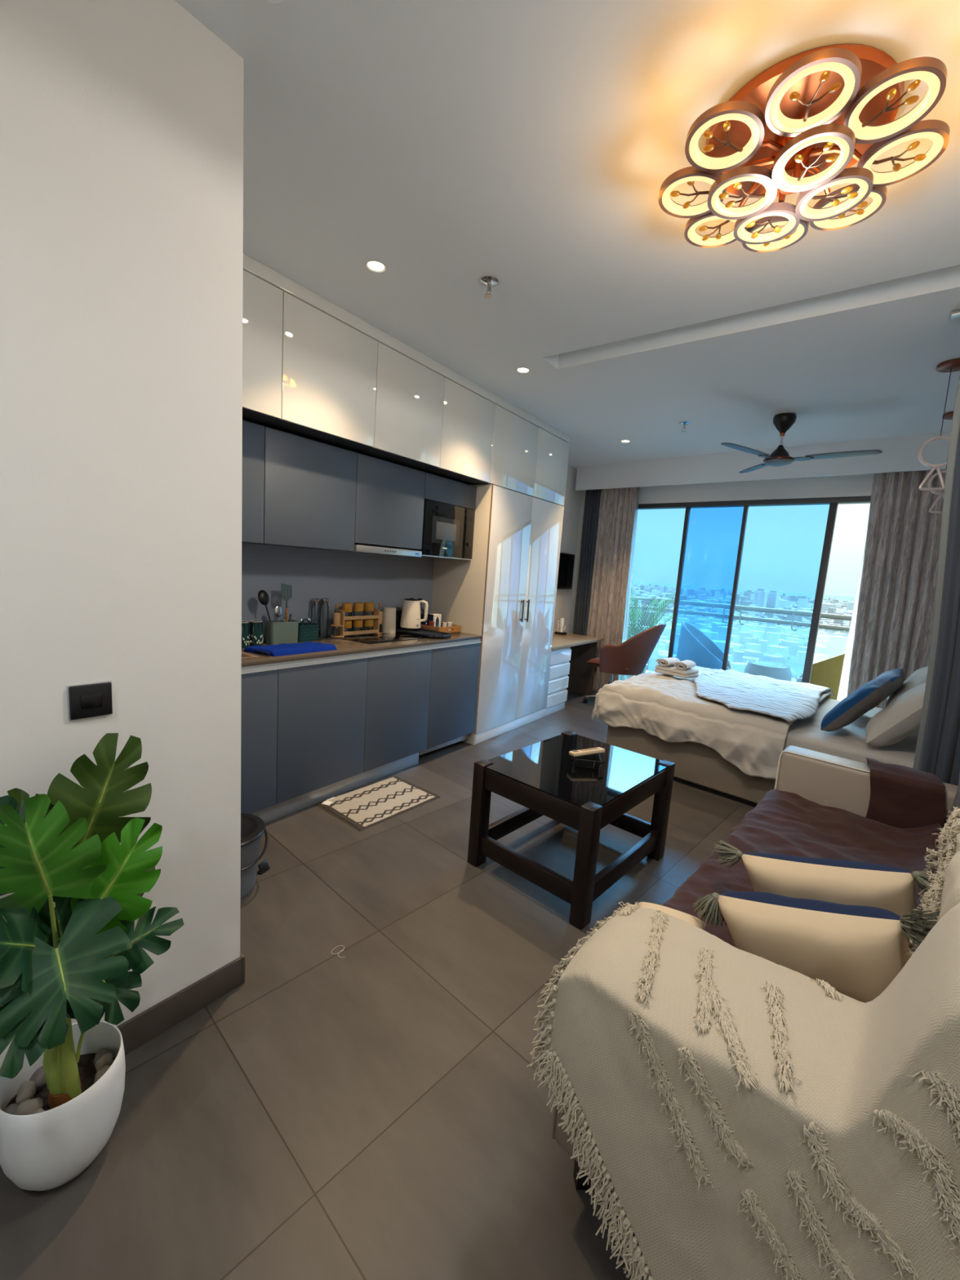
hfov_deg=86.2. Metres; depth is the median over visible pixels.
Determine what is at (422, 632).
drip tray
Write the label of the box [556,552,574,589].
wall monitor
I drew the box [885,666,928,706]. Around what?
bed pillow
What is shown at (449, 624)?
tea cup
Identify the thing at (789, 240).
diffuser
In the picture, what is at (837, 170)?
diffuser
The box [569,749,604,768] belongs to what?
caddy
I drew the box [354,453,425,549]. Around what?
upper cabinet
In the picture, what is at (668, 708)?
duvet
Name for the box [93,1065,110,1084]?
pebble
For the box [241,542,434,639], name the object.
backsplash
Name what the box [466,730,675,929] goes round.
coffee table
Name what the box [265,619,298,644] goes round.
utensil holder
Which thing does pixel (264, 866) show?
clip
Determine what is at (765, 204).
diffuser
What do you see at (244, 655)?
sink
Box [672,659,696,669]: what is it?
hand towel
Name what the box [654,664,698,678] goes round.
bath towel
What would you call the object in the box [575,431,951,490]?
ceiling beam
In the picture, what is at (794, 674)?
treetops
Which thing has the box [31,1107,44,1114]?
pebble
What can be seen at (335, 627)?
jar
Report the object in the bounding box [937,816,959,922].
cushion
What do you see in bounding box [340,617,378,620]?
shelf
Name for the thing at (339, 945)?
loop
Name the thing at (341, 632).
shelf
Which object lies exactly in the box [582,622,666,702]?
desk chair
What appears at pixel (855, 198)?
diffuser
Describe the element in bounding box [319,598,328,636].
glass bottle
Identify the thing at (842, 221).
diffuser
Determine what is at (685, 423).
sprinkler
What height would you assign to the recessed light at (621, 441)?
0.006 m
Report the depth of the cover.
2.20 m
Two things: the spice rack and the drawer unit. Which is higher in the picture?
the spice rack
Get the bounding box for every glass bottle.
[311,598,319,637]
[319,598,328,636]
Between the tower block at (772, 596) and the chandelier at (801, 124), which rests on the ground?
the tower block at (772, 596)
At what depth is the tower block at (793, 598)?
2204.38 m
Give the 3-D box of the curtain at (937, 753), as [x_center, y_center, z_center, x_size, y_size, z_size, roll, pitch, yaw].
[2.343,-0.095,2.288,0.750,2.726,0.112,11,11,41]
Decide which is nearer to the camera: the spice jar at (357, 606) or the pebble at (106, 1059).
the pebble at (106, 1059)
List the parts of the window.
frame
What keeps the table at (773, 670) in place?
on the floor
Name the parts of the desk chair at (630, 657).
leg, seat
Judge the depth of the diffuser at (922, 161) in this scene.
1.38 m
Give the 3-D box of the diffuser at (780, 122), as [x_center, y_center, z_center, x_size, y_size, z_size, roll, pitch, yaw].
[0.796,-1.305,1.233,0.173,0.029,0.173,11,11,41]
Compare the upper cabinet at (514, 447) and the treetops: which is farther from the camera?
the treetops
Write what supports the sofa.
on the floor
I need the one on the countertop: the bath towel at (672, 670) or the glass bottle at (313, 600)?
the glass bottle at (313, 600)
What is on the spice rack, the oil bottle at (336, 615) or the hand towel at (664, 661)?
the oil bottle at (336, 615)
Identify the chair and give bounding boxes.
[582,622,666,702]
[675,621,733,670]
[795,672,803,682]
[809,653,844,699]
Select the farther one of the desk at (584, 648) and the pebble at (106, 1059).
the desk at (584, 648)
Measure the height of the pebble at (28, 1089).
0.043 m
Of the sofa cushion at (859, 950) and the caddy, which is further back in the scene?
the caddy
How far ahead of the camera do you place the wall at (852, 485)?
5.26 m
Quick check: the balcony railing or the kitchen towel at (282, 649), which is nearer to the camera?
the kitchen towel at (282, 649)
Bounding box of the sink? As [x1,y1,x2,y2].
[241,652,258,658]
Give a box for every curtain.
[573,488,601,635]
[586,487,636,694]
[618,487,639,680]
[836,540,866,700]
[846,469,946,708]
[912,309,959,786]
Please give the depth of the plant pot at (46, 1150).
1.14 m
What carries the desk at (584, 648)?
on the floor
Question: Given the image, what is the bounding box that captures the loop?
[331,945,344,957]
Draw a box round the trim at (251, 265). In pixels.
[243,253,569,443]
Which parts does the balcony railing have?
return rail, rail, rail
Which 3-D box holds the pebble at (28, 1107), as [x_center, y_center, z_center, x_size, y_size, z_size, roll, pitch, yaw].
[-1.015,1.056,1.151,0.057,0.042,0.038,-1,9,-32]
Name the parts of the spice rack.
panel, rail, rail, panel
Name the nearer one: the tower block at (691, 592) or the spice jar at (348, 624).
the spice jar at (348, 624)
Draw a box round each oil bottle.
[333,604,340,625]
[377,603,382,622]
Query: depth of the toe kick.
3.19 m
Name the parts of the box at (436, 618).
arch panel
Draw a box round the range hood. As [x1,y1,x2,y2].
[353,543,422,557]
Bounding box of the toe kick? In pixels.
[250,733,468,822]
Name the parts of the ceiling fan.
blade, blade, lamp shade, motor, blade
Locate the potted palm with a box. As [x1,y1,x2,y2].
[624,582,698,679]
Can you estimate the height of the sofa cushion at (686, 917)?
0.083 m
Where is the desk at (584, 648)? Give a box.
[551,632,603,695]
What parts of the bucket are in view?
lid, handle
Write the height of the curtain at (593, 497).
2.585 m
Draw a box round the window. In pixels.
[638,496,871,683]
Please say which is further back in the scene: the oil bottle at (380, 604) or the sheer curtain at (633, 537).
the sheer curtain at (633, 537)
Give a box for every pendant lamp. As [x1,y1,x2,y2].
[917,358,959,490]
[928,411,953,513]
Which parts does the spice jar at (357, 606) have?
sleeve lid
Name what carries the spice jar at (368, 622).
on the spice rack
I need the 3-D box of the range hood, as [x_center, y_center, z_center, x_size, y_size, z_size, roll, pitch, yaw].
[-0.746,-0.616,3.500,0.417,0.050,0.590,9,10,35]
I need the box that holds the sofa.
[551,745,957,1199]
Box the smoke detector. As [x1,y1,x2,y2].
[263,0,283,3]
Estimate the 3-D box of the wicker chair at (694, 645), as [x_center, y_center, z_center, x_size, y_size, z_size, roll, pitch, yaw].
[2.836,0.275,6.488,0.673,0.955,0.673,9,9,33]
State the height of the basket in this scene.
0.146 m
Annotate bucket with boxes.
[240,813,268,898]
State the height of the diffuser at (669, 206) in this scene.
0.029 m
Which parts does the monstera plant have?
stem, stem, stem, stem, stem, stem, stem, stem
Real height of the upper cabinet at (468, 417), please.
0.585 m
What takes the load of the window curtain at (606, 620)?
hanging from the ceiling beam
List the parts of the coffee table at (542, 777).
leg, leg, glass, leg, leg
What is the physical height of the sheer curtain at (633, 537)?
2.588 m
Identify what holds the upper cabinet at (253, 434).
attached to the wall at (572, 504)
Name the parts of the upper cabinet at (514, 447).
door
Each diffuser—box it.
[662,176,722,215]
[687,215,737,245]
[688,113,759,168]
[711,176,773,217]
[737,212,795,242]
[746,221,804,250]
[769,62,854,133]
[776,135,849,188]
[799,177,868,218]
[813,191,881,228]
[848,71,940,139]
[862,131,943,184]
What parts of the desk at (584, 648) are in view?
panel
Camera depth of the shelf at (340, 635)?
3.49 m
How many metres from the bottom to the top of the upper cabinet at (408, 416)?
0.585 m
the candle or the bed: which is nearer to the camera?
the bed
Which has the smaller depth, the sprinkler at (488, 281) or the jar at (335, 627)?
the sprinkler at (488, 281)
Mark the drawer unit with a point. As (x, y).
(558, 679)
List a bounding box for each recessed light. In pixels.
[364,259,386,272]
[515,367,530,373]
[620,440,630,442]
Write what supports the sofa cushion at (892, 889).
on the cover
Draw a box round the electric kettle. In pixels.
[400,597,428,631]
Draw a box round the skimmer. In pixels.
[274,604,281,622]
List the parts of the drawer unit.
drawer, drawer, drawer, drawer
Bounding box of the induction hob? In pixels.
[341,632,428,644]
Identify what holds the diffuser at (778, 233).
attached to the chandelier at (801, 124)
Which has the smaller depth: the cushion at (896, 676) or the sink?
the sink
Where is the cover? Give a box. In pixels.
[661,757,959,951]
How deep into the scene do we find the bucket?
2.18 m
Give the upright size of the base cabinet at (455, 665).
0.783 m
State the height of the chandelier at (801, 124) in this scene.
0.191 m
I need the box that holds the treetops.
[631,595,851,679]
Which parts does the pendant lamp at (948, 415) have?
ceiling plate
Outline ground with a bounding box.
[629,581,855,675]
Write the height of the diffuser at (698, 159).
0.029 m
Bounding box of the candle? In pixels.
[559,617,564,632]
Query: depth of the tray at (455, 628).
4.09 m
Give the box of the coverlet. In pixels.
[693,669,835,722]
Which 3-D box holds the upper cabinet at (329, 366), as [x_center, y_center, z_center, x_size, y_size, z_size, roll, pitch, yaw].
[-0.994,-1.425,2.862,0.550,0.585,0.598,9,10,35]
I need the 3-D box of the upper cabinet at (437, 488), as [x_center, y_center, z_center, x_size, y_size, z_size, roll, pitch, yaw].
[-0.369,-1.128,3.930,0.405,0.180,0.598,9,10,35]
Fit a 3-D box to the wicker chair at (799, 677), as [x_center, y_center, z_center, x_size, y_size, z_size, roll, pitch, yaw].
[4.019,0.595,6.112,0.449,0.630,0.449,7,8,22]
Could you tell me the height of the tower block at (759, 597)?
61.600 m
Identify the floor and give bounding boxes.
[0,691,755,1279]
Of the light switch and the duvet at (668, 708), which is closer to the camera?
the light switch
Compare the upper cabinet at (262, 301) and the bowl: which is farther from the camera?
the bowl
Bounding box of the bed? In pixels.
[605,697,919,807]
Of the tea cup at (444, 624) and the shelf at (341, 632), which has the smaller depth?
the shelf at (341, 632)
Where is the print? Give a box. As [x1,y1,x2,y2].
[248,634,262,644]
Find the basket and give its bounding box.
[297,617,319,641]
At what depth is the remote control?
2.54 m
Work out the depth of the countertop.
3.22 m
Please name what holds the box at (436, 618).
in the tray at (455, 628)
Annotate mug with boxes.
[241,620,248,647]
[248,620,262,645]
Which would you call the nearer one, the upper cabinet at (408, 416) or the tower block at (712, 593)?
the upper cabinet at (408, 416)
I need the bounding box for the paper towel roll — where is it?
[382,607,395,633]
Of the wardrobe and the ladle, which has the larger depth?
the wardrobe
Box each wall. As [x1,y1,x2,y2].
[0,0,244,1068]
[262,465,582,640]
[568,473,874,633]
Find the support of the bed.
on the floor
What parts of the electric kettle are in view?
lid, handle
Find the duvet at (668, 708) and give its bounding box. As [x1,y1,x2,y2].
[591,666,831,779]
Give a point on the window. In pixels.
(833, 502)
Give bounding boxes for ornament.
[554,617,566,635]
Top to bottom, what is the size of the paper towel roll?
0.190 m
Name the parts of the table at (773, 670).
glass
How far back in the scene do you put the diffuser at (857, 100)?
1.23 m
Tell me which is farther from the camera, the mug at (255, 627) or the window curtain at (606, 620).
the window curtain at (606, 620)
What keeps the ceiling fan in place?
hanging from the ceiling
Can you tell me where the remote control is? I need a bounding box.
[568,746,604,756]
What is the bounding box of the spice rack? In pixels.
[330,608,382,637]
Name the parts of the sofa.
armrest, armrest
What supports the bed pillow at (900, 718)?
on the bed
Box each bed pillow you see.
[866,682,925,746]
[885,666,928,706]
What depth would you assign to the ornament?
6.24 m
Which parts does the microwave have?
door, trim, control panel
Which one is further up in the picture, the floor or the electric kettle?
the electric kettle
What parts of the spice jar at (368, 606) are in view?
sleeve lid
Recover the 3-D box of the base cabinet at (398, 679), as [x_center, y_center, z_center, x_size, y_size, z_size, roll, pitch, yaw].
[-0.759,0.400,3.616,0.549,0.783,0.602,9,10,35]
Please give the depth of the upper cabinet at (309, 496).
2.83 m
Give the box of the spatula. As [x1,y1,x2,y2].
[280,582,292,622]
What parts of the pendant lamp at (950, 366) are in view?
cord, ceiling plate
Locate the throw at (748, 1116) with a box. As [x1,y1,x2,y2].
[526,806,959,1279]
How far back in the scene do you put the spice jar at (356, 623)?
3.62 m
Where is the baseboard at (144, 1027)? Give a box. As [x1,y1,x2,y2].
[116,951,244,1055]
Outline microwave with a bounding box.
[408,499,475,559]
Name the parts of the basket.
handle, handle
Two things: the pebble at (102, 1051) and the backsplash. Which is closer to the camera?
the pebble at (102, 1051)
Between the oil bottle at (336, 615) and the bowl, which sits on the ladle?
the bowl
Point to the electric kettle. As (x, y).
(411, 620)
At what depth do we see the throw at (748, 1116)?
0.92 m
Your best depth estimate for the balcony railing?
6.94 m
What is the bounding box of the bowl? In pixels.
[257,590,269,604]
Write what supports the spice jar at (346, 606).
on the spice rack
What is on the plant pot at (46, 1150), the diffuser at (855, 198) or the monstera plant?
the monstera plant
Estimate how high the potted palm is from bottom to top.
1.472 m
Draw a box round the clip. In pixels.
[257,859,270,874]
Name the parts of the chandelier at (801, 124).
arm, arm, arm, arm, arm, arm, ceiling plate, arm, arm, arm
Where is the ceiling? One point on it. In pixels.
(531, 146)
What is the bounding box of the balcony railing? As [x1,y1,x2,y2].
[629,596,852,673]
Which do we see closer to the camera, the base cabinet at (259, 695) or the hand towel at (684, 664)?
the base cabinet at (259, 695)
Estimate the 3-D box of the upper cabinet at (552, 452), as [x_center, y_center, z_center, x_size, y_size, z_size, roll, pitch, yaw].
[0.438,-1.602,4.838,0.550,0.583,0.598,9,10,35]
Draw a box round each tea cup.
[442,622,446,626]
[447,622,451,631]
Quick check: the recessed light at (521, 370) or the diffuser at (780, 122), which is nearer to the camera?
the diffuser at (780, 122)
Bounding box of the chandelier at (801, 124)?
[657,43,950,252]
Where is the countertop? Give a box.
[241,631,482,666]
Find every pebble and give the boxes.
[2,1103,18,1114]
[13,1097,44,1115]
[15,1080,37,1104]
[29,1065,46,1091]
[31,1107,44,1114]
[93,1048,113,1065]
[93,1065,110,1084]
[94,1053,113,1072]
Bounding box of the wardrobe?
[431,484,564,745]
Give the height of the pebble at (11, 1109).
0.037 m
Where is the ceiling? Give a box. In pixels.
[174,0,959,468]
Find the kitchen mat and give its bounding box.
[315,776,439,831]
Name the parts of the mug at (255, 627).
handle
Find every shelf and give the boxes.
[330,634,342,637]
[335,630,377,635]
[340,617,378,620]
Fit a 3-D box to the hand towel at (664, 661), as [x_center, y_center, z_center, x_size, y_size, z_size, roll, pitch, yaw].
[1.654,0.190,4.511,0.200,0.063,0.125,-3,10,-40]
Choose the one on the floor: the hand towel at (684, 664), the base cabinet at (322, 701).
the base cabinet at (322, 701)
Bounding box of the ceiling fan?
[720,411,882,473]
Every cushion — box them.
[638,902,706,929]
[693,891,939,1002]
[714,840,936,949]
[820,678,891,731]
[875,668,904,701]
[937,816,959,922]
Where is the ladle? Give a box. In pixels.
[257,590,271,622]
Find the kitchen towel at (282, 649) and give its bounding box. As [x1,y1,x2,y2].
[243,641,337,656]
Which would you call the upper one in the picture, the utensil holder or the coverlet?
the utensil holder
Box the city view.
[626,582,854,681]
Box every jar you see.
[332,626,340,635]
[342,602,352,616]
[344,620,351,631]
[352,619,363,631]
[353,602,363,616]
[363,618,373,630]
[364,602,373,615]
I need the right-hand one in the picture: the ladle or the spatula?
the spatula
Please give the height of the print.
0.063 m
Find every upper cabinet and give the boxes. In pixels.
[241,419,264,543]
[241,426,357,551]
[242,270,283,423]
[257,291,377,450]
[351,342,444,469]
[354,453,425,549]
[417,377,495,484]
[424,472,476,509]
[468,404,538,496]
[528,427,569,506]
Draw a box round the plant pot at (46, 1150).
[0,1020,125,1191]
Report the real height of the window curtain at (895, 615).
2.588 m
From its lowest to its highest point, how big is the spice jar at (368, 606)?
0.100 m
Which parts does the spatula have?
blade, handle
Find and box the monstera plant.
[0,733,183,1108]
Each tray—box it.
[395,628,451,638]
[420,622,461,633]
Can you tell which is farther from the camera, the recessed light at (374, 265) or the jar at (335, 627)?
the jar at (335, 627)
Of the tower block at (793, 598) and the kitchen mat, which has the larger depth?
the tower block at (793, 598)
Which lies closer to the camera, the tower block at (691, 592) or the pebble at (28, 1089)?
the pebble at (28, 1089)
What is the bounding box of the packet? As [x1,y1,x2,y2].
[428,620,434,626]
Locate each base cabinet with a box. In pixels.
[240,662,278,813]
[275,652,368,804]
[363,644,432,772]
[426,638,481,749]
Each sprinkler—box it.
[480,275,498,298]
[679,421,689,432]
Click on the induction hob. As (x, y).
(379, 638)
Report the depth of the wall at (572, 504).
6.46 m
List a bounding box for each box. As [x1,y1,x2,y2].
[420,613,427,625]
[426,613,441,626]
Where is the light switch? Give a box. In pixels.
[66,680,112,720]
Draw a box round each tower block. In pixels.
[687,589,695,595]
[706,589,726,597]
[752,588,766,614]
[764,591,778,617]
[789,595,797,604]
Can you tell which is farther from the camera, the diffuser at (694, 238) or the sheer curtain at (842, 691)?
the sheer curtain at (842, 691)
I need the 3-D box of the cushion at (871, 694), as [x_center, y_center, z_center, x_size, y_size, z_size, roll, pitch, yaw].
[2.417,0.415,3.289,0.428,0.428,0.365,-4,11,-44]
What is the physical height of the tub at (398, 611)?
0.170 m
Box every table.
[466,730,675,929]
[743,659,791,681]
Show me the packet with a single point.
(430, 623)
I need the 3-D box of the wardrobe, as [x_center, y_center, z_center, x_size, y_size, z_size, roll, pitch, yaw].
[0.160,-0.249,4.767,0.608,2.104,1.235,9,10,35]
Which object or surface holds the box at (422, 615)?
in the tray at (455, 628)
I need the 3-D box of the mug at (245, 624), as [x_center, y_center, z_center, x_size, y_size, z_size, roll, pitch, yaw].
[-1.343,-0.031,2.892,0.078,0.143,0.106,0,9,-26]
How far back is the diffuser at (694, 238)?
1.74 m
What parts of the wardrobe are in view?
panel, door, handle, handle, door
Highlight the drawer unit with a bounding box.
[545,647,571,715]
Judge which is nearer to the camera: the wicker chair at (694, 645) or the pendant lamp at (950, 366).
the pendant lamp at (950, 366)
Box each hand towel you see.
[655,657,679,666]
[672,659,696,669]
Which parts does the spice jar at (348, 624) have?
sleeve lid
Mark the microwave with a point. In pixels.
(447, 529)
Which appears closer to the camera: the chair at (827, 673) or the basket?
the basket
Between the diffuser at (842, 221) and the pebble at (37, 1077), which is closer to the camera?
the pebble at (37, 1077)
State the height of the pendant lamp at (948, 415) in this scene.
0.685 m
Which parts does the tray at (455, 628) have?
panel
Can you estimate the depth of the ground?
6867.49 m

